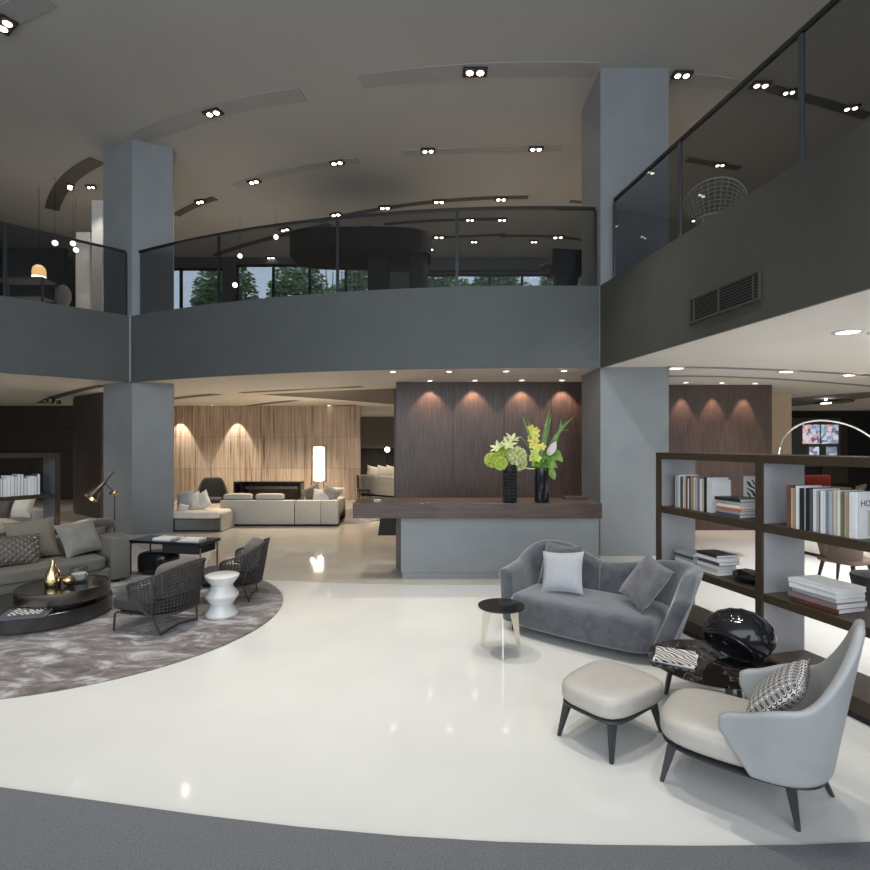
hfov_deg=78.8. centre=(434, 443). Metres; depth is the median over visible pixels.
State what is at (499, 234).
track
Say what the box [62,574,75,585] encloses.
ball
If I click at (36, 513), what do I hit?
fabric sofa
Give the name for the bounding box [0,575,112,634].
coffee table
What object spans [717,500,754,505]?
book
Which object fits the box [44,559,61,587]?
vase
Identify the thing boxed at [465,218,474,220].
spotlight
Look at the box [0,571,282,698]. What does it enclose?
rug
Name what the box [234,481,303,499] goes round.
fireplace
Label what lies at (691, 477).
book
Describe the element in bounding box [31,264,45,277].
dome lamp
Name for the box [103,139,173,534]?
column
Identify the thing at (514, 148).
track
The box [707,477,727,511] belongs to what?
book
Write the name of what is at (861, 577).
tub chair
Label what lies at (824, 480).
fabric sofa
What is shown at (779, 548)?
bookcase
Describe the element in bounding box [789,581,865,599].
book
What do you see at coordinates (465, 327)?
wall
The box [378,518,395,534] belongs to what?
stool
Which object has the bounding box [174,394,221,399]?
groove
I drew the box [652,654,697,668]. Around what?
magazine
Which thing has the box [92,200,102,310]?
pillar
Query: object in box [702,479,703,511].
book
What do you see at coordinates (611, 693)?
ottoman
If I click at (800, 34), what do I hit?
glass railing
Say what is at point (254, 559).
cushion
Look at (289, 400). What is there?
groove
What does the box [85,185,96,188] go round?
spotlight
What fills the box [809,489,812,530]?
book
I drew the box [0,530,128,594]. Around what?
sofa
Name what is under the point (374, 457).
wall
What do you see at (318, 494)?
cushion
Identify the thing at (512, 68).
track
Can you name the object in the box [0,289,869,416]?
ceiling
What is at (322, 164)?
track
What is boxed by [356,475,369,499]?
dining chair
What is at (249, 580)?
seat cushion
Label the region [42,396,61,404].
spotlight
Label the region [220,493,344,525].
lounge sofa
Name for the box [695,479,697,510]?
book
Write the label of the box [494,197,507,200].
spotlight
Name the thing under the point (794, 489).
book
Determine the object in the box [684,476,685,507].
book
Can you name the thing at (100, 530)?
cushion
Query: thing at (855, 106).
spotlight
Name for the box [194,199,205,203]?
spotlight
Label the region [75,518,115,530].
bolster cushion
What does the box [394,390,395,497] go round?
wall
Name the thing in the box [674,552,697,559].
book
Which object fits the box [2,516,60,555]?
cushion
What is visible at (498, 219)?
spotlight
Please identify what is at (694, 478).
book
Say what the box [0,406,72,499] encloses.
panels
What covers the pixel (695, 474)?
book
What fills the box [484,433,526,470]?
flower bouquet
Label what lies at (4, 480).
book
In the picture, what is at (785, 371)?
recessed light
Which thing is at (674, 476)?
book
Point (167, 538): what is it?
book
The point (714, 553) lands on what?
book
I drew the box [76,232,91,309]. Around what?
pillar
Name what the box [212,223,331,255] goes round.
track
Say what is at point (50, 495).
bookcase
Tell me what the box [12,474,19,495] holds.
book
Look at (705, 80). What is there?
track
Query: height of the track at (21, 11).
0.020 m
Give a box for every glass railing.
[0,221,126,314]
[138,206,596,302]
[613,0,840,276]
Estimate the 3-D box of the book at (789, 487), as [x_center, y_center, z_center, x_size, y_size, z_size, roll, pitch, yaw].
[3.206,0.544,4.661,0.240,0.367,0.035,0,0,-14]
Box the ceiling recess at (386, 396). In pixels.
[263,388,395,403]
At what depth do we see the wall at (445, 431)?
12.30 m
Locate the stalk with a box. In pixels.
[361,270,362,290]
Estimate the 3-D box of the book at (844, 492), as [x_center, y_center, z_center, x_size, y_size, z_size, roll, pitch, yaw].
[3.332,0.553,4.176,0.240,0.349,0.022,0,0,-14]
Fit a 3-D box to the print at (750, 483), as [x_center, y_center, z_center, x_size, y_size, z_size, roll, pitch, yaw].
[3.282,0.508,5.380,0.200,0.280,0.003,0,0,25]
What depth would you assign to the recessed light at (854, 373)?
10.89 m
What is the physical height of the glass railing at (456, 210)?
1.590 m
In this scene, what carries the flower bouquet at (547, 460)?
in the vase at (541, 476)
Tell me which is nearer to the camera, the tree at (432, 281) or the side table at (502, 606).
the side table at (502, 606)
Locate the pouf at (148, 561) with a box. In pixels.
[137,549,179,574]
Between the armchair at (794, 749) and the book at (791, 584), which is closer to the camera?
the armchair at (794, 749)
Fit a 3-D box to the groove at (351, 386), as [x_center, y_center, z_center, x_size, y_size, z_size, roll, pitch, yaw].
[-3.629,-1.435,14.039,3.918,0.008,0.236,0,0,23]
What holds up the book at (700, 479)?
on the bookcase at (779, 548)
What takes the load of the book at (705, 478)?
on the bookcase at (779, 548)
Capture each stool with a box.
[204,571,238,619]
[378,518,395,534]
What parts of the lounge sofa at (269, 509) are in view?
panel, panel, panel, arm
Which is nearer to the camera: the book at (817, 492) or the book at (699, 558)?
the book at (817, 492)
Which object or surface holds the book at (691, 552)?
on the book at (675, 553)
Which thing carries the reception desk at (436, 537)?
on the floor
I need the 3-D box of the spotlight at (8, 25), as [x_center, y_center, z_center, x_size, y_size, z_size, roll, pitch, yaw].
[-7.197,-6.997,8.871,0.460,0.065,0.240,0,0,34]
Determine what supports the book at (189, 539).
on the console desk at (175, 546)
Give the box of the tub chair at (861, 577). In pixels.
[849,569,869,608]
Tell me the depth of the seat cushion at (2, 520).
11.30 m
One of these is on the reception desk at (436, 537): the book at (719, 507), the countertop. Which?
the countertop
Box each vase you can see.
[44,559,61,587]
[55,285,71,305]
[502,465,516,502]
[534,468,548,502]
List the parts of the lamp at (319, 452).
lamp shade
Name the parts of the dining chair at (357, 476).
backrest, seat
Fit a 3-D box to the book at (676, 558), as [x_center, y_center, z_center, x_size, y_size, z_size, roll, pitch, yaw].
[2.934,1.322,6.023,0.246,0.028,0.303,0,0,-16]
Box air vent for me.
[688,270,760,323]
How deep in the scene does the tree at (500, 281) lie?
21.79 m
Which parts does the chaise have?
frame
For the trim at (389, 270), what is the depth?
19.90 m
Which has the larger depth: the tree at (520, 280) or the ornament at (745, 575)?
the tree at (520, 280)
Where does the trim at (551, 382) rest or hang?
attached to the wall at (445, 431)
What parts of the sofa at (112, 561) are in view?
backrest, arm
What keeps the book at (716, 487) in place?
on the bookcase at (779, 548)
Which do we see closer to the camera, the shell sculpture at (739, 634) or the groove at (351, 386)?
the shell sculpture at (739, 634)
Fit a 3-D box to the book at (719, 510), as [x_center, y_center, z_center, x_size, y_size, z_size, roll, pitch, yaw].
[3.070,0.677,5.340,0.256,0.034,0.304,0,0,-11]
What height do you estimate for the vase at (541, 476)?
0.535 m
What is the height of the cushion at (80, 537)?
0.516 m
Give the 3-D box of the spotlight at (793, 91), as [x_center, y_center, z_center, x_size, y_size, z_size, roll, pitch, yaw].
[7.050,-6.997,10.555,0.276,0.065,0.144,0,0,11]
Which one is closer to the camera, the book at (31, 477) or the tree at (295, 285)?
the book at (31, 477)
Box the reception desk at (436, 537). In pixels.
[353,498,601,577]
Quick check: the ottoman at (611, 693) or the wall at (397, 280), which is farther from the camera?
the wall at (397, 280)
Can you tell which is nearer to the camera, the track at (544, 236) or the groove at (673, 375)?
the groove at (673, 375)
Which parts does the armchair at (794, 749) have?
leg, seat, seat frame, backrest, leg, leg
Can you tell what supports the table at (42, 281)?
on the ceiling at (802, 339)
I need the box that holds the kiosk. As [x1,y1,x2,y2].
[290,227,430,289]
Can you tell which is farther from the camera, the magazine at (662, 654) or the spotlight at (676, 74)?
the spotlight at (676, 74)
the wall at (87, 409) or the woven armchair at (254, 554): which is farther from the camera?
the wall at (87, 409)
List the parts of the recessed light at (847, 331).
bulb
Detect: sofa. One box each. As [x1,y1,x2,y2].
[0,507,42,532]
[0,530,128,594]
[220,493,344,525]
[361,475,393,497]
[499,540,702,666]
[804,475,830,485]
[804,540,866,556]
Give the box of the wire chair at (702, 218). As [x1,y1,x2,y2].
[682,176,747,225]
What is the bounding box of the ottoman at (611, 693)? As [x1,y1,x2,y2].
[557,660,662,764]
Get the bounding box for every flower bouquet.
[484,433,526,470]
[514,408,571,479]
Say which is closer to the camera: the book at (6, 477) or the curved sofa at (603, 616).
the curved sofa at (603, 616)
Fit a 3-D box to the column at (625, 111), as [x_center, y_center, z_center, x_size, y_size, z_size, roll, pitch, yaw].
[3.740,-2.475,10.565,1.280,9.150,1.270,0,0,0]
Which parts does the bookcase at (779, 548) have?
shelf, shelf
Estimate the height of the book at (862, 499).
0.360 m
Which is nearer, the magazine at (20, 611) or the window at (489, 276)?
the magazine at (20, 611)
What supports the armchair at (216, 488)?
on the floor
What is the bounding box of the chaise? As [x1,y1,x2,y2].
[173,508,233,531]
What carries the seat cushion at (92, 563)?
on the sofa at (112, 561)
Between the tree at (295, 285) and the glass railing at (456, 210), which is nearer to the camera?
the glass railing at (456, 210)
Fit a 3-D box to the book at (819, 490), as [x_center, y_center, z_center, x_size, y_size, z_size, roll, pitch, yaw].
[3.272,0.555,4.375,0.240,0.346,0.018,0,0,-14]
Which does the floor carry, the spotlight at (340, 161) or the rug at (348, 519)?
the rug at (348, 519)
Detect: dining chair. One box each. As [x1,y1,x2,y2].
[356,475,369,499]
[817,543,869,579]
[855,484,866,490]
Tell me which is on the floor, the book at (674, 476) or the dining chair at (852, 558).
the dining chair at (852, 558)
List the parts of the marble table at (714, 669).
leg, leg, leg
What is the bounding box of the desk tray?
[562,496,587,499]
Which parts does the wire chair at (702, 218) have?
seat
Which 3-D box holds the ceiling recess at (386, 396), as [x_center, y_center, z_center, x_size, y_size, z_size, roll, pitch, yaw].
[-2.995,-1.437,16.512,4.076,0.005,5.620,0,0,0]
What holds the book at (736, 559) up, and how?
on the book at (699, 558)
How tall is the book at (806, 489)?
0.358 m
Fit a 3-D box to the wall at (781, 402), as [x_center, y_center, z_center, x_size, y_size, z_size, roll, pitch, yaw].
[9.200,0.330,15.200,1.850,3.540,0.300,0,0,0]
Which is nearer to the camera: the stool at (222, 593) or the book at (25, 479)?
the stool at (222, 593)
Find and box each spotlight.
[0,13,18,36]
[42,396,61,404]
[65,182,74,190]
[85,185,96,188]
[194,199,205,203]
[202,107,223,118]
[246,178,261,184]
[265,256,276,258]
[278,227,291,231]
[329,159,344,166]
[329,212,342,216]
[378,205,391,209]
[421,148,434,153]
[432,199,444,203]
[433,235,444,238]
[462,67,487,76]
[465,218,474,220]
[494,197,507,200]
[497,218,507,220]
[528,146,543,151]
[551,235,564,238]
[670,71,693,78]
[713,162,726,166]
[749,81,772,88]
[780,88,797,95]
[840,103,861,112]
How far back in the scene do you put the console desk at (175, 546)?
8.30 m
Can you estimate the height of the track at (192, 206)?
0.020 m
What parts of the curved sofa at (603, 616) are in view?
backrest, seat, backrest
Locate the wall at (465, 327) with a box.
[132,286,599,382]
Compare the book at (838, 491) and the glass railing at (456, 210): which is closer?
the book at (838, 491)
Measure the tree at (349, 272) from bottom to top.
4.984 m
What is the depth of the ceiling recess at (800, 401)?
16.34 m
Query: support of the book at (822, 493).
on the bookcase at (779, 548)
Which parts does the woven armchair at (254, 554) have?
leg, seat frame, leg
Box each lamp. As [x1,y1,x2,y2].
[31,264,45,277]
[84,471,119,531]
[312,446,326,487]
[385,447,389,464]
[778,419,869,453]
[812,398,854,404]
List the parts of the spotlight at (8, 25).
bulb, bulb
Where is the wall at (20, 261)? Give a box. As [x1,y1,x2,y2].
[0,248,67,303]
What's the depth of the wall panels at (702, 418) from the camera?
12.90 m
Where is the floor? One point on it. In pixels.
(366, 708)
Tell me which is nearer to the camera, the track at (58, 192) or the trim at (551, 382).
the trim at (551, 382)
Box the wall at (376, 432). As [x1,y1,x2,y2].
[361,417,393,447]
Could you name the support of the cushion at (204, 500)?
on the chaise
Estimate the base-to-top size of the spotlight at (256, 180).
0.065 m
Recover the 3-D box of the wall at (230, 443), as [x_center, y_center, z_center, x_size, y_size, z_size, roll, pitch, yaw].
[-7.600,0.330,20.100,9.540,3.540,0.200,0,0,0]
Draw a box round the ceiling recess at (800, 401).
[792,392,869,405]
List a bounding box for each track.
[0,0,56,24]
[45,157,102,210]
[129,87,306,141]
[174,197,217,216]
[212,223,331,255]
[232,157,359,188]
[319,196,527,222]
[357,61,599,88]
[383,218,496,225]
[403,145,562,156]
[431,233,505,238]
[500,235,581,240]
[569,200,581,203]
[669,74,761,95]
[684,157,742,170]
[765,85,869,119]
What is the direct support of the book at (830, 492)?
on the bookcase at (779, 548)
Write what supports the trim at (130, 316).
attached to the wall at (465, 327)
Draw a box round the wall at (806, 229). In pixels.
[600,119,869,367]
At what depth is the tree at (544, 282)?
22.43 m
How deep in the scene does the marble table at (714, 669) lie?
4.12 m
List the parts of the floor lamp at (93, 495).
lamp shade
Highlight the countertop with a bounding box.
[353,498,601,517]
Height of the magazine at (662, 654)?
0.014 m
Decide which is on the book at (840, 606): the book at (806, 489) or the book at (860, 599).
the book at (860, 599)
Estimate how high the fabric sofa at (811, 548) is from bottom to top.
0.625 m
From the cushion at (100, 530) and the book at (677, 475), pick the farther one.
the cushion at (100, 530)
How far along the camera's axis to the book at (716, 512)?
5.23 m
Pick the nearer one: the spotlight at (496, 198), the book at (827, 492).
the book at (827, 492)
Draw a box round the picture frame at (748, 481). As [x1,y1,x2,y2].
[743,476,754,497]
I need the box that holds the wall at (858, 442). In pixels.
[792,411,869,490]
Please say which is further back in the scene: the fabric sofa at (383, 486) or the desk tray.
the fabric sofa at (383, 486)
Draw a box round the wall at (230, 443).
[174,406,360,499]
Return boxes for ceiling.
[0,0,869,256]
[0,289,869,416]
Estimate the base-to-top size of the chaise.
0.480 m
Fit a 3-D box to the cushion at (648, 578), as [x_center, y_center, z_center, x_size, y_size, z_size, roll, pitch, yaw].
[2.134,1.400,5.381,0.310,0.512,0.569,0,0,-7]
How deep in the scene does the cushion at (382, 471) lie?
21.30 m
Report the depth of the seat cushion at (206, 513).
12.68 m
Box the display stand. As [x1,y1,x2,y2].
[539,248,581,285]
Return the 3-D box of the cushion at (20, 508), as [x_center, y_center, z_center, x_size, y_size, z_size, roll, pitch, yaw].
[-8.562,1.300,10.950,0.500,0.421,0.302,0,0,-10]
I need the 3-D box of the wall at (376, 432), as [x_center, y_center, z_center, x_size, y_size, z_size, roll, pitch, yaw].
[-1.000,-0.600,28.000,6.000,1.660,0.200,0,0,0]
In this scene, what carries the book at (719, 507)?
on the book at (719, 510)
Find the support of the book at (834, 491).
on the bookcase at (779, 548)
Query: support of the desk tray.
on the reception desk at (436, 537)
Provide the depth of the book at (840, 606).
4.30 m
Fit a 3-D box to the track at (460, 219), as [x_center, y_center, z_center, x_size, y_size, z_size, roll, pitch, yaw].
[0.226,-7.038,16.735,3.771,0.020,0.275,0,0,6]
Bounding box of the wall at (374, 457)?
[361,448,393,474]
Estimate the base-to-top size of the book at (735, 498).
0.032 m
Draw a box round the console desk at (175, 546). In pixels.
[129,535,220,574]
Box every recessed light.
[669,366,686,369]
[776,370,799,372]
[831,329,864,334]
[840,373,863,375]
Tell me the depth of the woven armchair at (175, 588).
5.83 m
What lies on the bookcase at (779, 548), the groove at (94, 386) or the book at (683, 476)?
the book at (683, 476)
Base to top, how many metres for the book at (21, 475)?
0.350 m
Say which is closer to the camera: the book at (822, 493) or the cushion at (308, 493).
the book at (822, 493)
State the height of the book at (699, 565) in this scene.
0.027 m
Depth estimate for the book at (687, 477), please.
5.96 m
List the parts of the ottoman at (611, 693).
leg, seat frame, leg, seat, leg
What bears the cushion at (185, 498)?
on the chaise
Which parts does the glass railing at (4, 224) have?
post, handrail, post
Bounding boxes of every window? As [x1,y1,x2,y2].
[174,268,222,307]
[237,264,346,300]
[428,274,581,285]
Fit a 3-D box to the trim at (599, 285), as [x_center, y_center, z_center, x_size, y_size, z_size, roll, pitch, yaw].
[3.085,-2.195,9.900,0.030,1.530,0.040,0,0,0]
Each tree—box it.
[189,267,260,305]
[266,267,330,297]
[327,280,348,292]
[339,270,367,291]
[428,277,459,287]
[452,278,471,286]
[471,277,519,285]
[517,280,531,285]
[537,277,581,285]
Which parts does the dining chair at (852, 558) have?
leg, leg, backrest, seat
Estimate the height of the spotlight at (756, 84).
0.065 m
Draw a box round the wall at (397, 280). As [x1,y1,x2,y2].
[68,257,548,306]
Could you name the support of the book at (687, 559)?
on the book at (676, 558)
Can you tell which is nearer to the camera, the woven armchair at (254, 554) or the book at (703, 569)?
the book at (703, 569)
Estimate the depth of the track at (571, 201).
15.36 m
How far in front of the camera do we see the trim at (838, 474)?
22.92 m
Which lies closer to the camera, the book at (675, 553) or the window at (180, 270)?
the book at (675, 553)
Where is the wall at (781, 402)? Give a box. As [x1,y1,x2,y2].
[772,393,791,453]
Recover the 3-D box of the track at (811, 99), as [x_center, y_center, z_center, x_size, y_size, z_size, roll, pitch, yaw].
[7.973,-7.038,10.934,2.825,0.020,0.230,0,0,-19]
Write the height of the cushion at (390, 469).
0.556 m
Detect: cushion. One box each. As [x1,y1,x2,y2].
[0,500,14,518]
[0,518,18,530]
[0,533,41,565]
[0,552,105,585]
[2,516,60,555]
[10,499,35,517]
[53,518,101,557]
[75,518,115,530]
[94,526,105,550]
[114,585,194,613]
[153,556,201,598]
[173,508,230,518]
[177,490,192,509]
[177,503,188,510]
[188,491,202,509]
[199,489,211,508]
[202,565,257,585]
[240,538,263,571]
[301,482,319,499]
[313,489,328,499]
[323,483,341,499]
[366,465,377,477]
[377,465,386,475]
[387,465,393,475]
[538,540,581,583]
[541,551,583,593]
[619,553,673,612]
[746,658,810,711]
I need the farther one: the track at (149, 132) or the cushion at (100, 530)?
the track at (149, 132)
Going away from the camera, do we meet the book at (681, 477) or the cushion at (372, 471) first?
the book at (681, 477)
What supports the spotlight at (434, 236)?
attached to the track at (499, 234)
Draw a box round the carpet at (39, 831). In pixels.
[0,787,869,869]
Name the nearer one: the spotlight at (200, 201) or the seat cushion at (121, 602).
the seat cushion at (121, 602)
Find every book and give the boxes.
[0,478,5,496]
[0,479,2,496]
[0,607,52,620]
[1,475,9,496]
[7,475,13,496]
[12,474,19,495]
[14,476,16,495]
[20,474,23,495]
[24,477,29,494]
[24,478,26,494]
[25,476,33,494]
[32,473,39,494]
[34,476,36,494]
[152,535,179,540]
[179,537,206,541]
[674,476,674,506]
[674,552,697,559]
[675,476,676,506]
[675,548,697,556]
[675,555,696,561]
[675,557,696,564]
[677,475,678,506]
[679,474,697,507]
[680,476,682,507]
[683,476,683,507]
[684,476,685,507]
[686,476,688,508]
[688,478,688,508]
[689,476,689,508]
[690,476,697,509]
[694,478,697,509]
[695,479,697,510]
[696,549,735,557]
[696,553,738,562]
[697,560,735,569]
[697,564,736,572]
[698,476,717,510]
[698,557,739,565]
[700,479,701,510]
[700,567,732,575]
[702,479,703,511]
[704,477,706,511]
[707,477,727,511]
[709,480,730,512]
[715,495,754,502]
[715,511,754,518]
[716,502,754,508]
[716,506,754,511]
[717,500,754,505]
[718,508,754,514]
[787,485,804,527]
[788,575,866,593]
[788,590,867,609]
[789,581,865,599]
[791,488,792,527]
[792,587,865,603]
[793,488,795,528]
[794,597,864,614]
[796,485,821,528]
[799,488,803,529]
[804,487,821,529]
[805,487,829,530]
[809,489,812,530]
[813,488,839,531]
[816,491,818,531]
[819,490,827,532]
[820,491,825,533]
[826,490,832,533]
[829,491,832,534]
[833,489,856,534]
[837,490,863,535]
[840,491,851,536]
[844,492,844,536]
[845,491,862,537]
[849,491,864,537]
[855,491,869,538]
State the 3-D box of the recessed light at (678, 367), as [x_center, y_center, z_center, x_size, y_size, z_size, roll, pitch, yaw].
[4.567,-1.431,10.003,0.347,0.015,0.347,0,0,0]
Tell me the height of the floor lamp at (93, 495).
1.628 m
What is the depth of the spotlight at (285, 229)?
17.27 m
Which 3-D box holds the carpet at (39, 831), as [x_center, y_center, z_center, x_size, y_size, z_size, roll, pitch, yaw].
[0.000,2.094,-0.344,18.000,0.012,7.312,0,0,0]
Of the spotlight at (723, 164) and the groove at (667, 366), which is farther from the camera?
the spotlight at (723, 164)
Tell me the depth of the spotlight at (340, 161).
13.16 m
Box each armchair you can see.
[113,556,205,635]
[197,477,227,503]
[198,537,269,604]
[660,619,865,831]
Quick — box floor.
[0,495,869,845]
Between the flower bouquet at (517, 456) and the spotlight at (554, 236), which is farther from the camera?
the spotlight at (554, 236)
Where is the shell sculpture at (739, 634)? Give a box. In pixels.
[703,608,776,663]
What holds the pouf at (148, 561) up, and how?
on the rug at (87, 652)
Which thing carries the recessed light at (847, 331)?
in the ceiling at (802, 339)
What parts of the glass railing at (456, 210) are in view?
post, post, handrail, post, post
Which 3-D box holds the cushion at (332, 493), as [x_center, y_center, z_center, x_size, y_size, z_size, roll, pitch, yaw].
[-2.764,1.316,13.949,0.636,0.583,0.232,0,0,-4]
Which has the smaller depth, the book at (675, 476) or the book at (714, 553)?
the book at (714, 553)
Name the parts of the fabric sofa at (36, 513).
backrest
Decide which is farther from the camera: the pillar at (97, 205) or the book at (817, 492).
the pillar at (97, 205)
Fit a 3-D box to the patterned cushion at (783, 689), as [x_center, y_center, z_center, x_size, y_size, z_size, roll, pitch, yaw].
[2.023,1.460,3.122,0.291,0.307,0.520,0,0,38]
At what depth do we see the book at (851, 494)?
4.08 m
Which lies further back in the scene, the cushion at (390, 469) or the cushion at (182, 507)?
the cushion at (390, 469)
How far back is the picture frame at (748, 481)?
5.41 m
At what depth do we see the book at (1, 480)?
8.35 m
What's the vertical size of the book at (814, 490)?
0.355 m
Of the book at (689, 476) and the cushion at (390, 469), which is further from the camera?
the cushion at (390, 469)
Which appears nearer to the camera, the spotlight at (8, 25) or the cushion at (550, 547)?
the cushion at (550, 547)
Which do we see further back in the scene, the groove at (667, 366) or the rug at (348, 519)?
the rug at (348, 519)
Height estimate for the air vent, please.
0.340 m
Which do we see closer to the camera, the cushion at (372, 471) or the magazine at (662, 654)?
the magazine at (662, 654)
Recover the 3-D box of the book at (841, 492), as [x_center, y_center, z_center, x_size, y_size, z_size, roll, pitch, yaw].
[3.321,0.551,4.200,0.240,0.353,0.026,0,0,-14]
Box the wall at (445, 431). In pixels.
[396,382,581,497]
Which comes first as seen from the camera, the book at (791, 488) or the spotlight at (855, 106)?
the book at (791, 488)
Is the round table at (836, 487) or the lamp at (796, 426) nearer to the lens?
the lamp at (796, 426)
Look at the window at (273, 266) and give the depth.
20.03 m
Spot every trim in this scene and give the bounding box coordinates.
[0,450,72,450]
[129,315,131,381]
[389,270,539,271]
[551,382,551,497]
[599,285,600,366]
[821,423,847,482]
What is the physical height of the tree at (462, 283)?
4.984 m
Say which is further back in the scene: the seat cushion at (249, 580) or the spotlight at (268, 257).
the spotlight at (268, 257)
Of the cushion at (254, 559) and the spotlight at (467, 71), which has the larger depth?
the spotlight at (467, 71)
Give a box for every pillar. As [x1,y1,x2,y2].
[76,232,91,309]
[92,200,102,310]
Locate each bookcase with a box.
[0,453,59,536]
[656,452,869,725]
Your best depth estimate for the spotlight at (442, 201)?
15.28 m
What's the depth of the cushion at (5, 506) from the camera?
10.74 m
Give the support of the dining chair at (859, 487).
on the floor
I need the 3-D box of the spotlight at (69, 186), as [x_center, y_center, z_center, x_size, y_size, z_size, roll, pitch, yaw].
[-9.945,-6.997,14.441,0.192,0.065,0.368,0,0,-38]
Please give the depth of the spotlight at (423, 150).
12.62 m
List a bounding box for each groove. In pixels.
[36,385,102,402]
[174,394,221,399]
[238,386,361,392]
[246,400,295,405]
[665,366,869,375]
[669,375,869,386]
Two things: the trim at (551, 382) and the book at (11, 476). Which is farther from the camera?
the trim at (551, 382)
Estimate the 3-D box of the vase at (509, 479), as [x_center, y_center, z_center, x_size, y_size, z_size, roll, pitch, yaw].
[1.160,0.613,8.220,0.232,0.575,0.232,0,0,0]
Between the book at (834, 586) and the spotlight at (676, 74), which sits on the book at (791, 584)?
the book at (834, 586)
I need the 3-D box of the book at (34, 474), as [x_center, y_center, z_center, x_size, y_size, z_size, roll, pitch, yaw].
[-6.647,0.667,8.828,0.200,0.344,0.042,0,0,31]
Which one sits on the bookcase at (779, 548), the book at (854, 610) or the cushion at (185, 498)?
the book at (854, 610)
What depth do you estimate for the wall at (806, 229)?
6.01 m
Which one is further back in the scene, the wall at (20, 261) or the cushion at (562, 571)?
the wall at (20, 261)
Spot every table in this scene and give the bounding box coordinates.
[0,277,57,303]
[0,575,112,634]
[478,598,524,659]
[648,639,777,697]
[822,486,851,489]
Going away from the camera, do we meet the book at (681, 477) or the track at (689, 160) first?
the book at (681, 477)
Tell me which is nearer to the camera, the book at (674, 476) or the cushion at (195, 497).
the book at (674, 476)
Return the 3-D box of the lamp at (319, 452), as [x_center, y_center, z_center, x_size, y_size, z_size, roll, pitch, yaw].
[-3.760,1.080,17.200,0.402,2.040,0.402,0,0,0]
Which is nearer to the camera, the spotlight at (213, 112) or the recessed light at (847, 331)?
the recessed light at (847, 331)
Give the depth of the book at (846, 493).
4.12 m
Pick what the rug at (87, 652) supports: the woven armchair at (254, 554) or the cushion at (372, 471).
the woven armchair at (254, 554)
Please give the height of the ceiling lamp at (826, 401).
0.180 m
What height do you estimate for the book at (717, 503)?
0.033 m
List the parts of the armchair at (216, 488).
seat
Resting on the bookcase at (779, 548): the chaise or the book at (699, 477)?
the book at (699, 477)
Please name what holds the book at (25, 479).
on the bookcase at (50, 495)
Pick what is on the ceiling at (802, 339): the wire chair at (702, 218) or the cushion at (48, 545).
the wire chair at (702, 218)
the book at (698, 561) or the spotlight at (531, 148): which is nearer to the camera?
the book at (698, 561)
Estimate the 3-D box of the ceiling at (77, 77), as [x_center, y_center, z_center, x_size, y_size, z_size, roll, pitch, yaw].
[0.500,-7.150,7.900,37.400,0.200,24.600,0,0,0]
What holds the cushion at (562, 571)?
on the curved sofa at (603, 616)
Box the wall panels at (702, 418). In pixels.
[669,385,771,529]
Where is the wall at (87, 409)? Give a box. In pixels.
[73,392,102,517]
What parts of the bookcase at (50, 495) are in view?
shelf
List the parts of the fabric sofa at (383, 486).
backrest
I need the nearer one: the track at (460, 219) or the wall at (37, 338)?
the wall at (37, 338)
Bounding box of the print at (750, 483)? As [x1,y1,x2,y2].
[747,480,754,497]
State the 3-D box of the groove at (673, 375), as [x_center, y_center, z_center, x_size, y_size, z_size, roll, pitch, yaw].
[8.111,-1.435,12.114,6.773,0.008,0.553,0,0,-19]
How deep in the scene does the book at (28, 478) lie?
8.66 m
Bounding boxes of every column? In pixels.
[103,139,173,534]
[582,68,668,555]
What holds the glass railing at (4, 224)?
on the ceiling at (802, 339)
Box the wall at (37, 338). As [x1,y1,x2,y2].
[0,295,131,382]
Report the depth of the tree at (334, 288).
25.35 m
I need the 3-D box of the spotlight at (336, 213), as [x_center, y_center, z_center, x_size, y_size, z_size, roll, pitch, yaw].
[-3.026,-6.997,16.200,0.368,0.065,0.192,0,0,23]
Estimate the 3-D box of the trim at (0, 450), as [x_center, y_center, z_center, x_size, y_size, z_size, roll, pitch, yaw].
[-15.200,0.250,19.995,5.600,0.020,0.012,0,0,0]
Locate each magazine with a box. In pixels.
[7,607,47,615]
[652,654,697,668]
[655,646,696,666]
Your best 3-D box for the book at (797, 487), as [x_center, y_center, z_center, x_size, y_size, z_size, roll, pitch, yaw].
[3.219,0.543,4.565,0.240,0.370,0.032,0,0,-14]
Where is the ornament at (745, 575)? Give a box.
[732,568,754,582]
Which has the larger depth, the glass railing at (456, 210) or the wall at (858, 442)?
the wall at (858, 442)
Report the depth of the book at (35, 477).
8.74 m
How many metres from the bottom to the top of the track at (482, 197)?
0.020 m
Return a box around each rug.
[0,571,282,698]
[339,507,379,523]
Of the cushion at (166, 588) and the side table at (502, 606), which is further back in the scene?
the cushion at (166, 588)

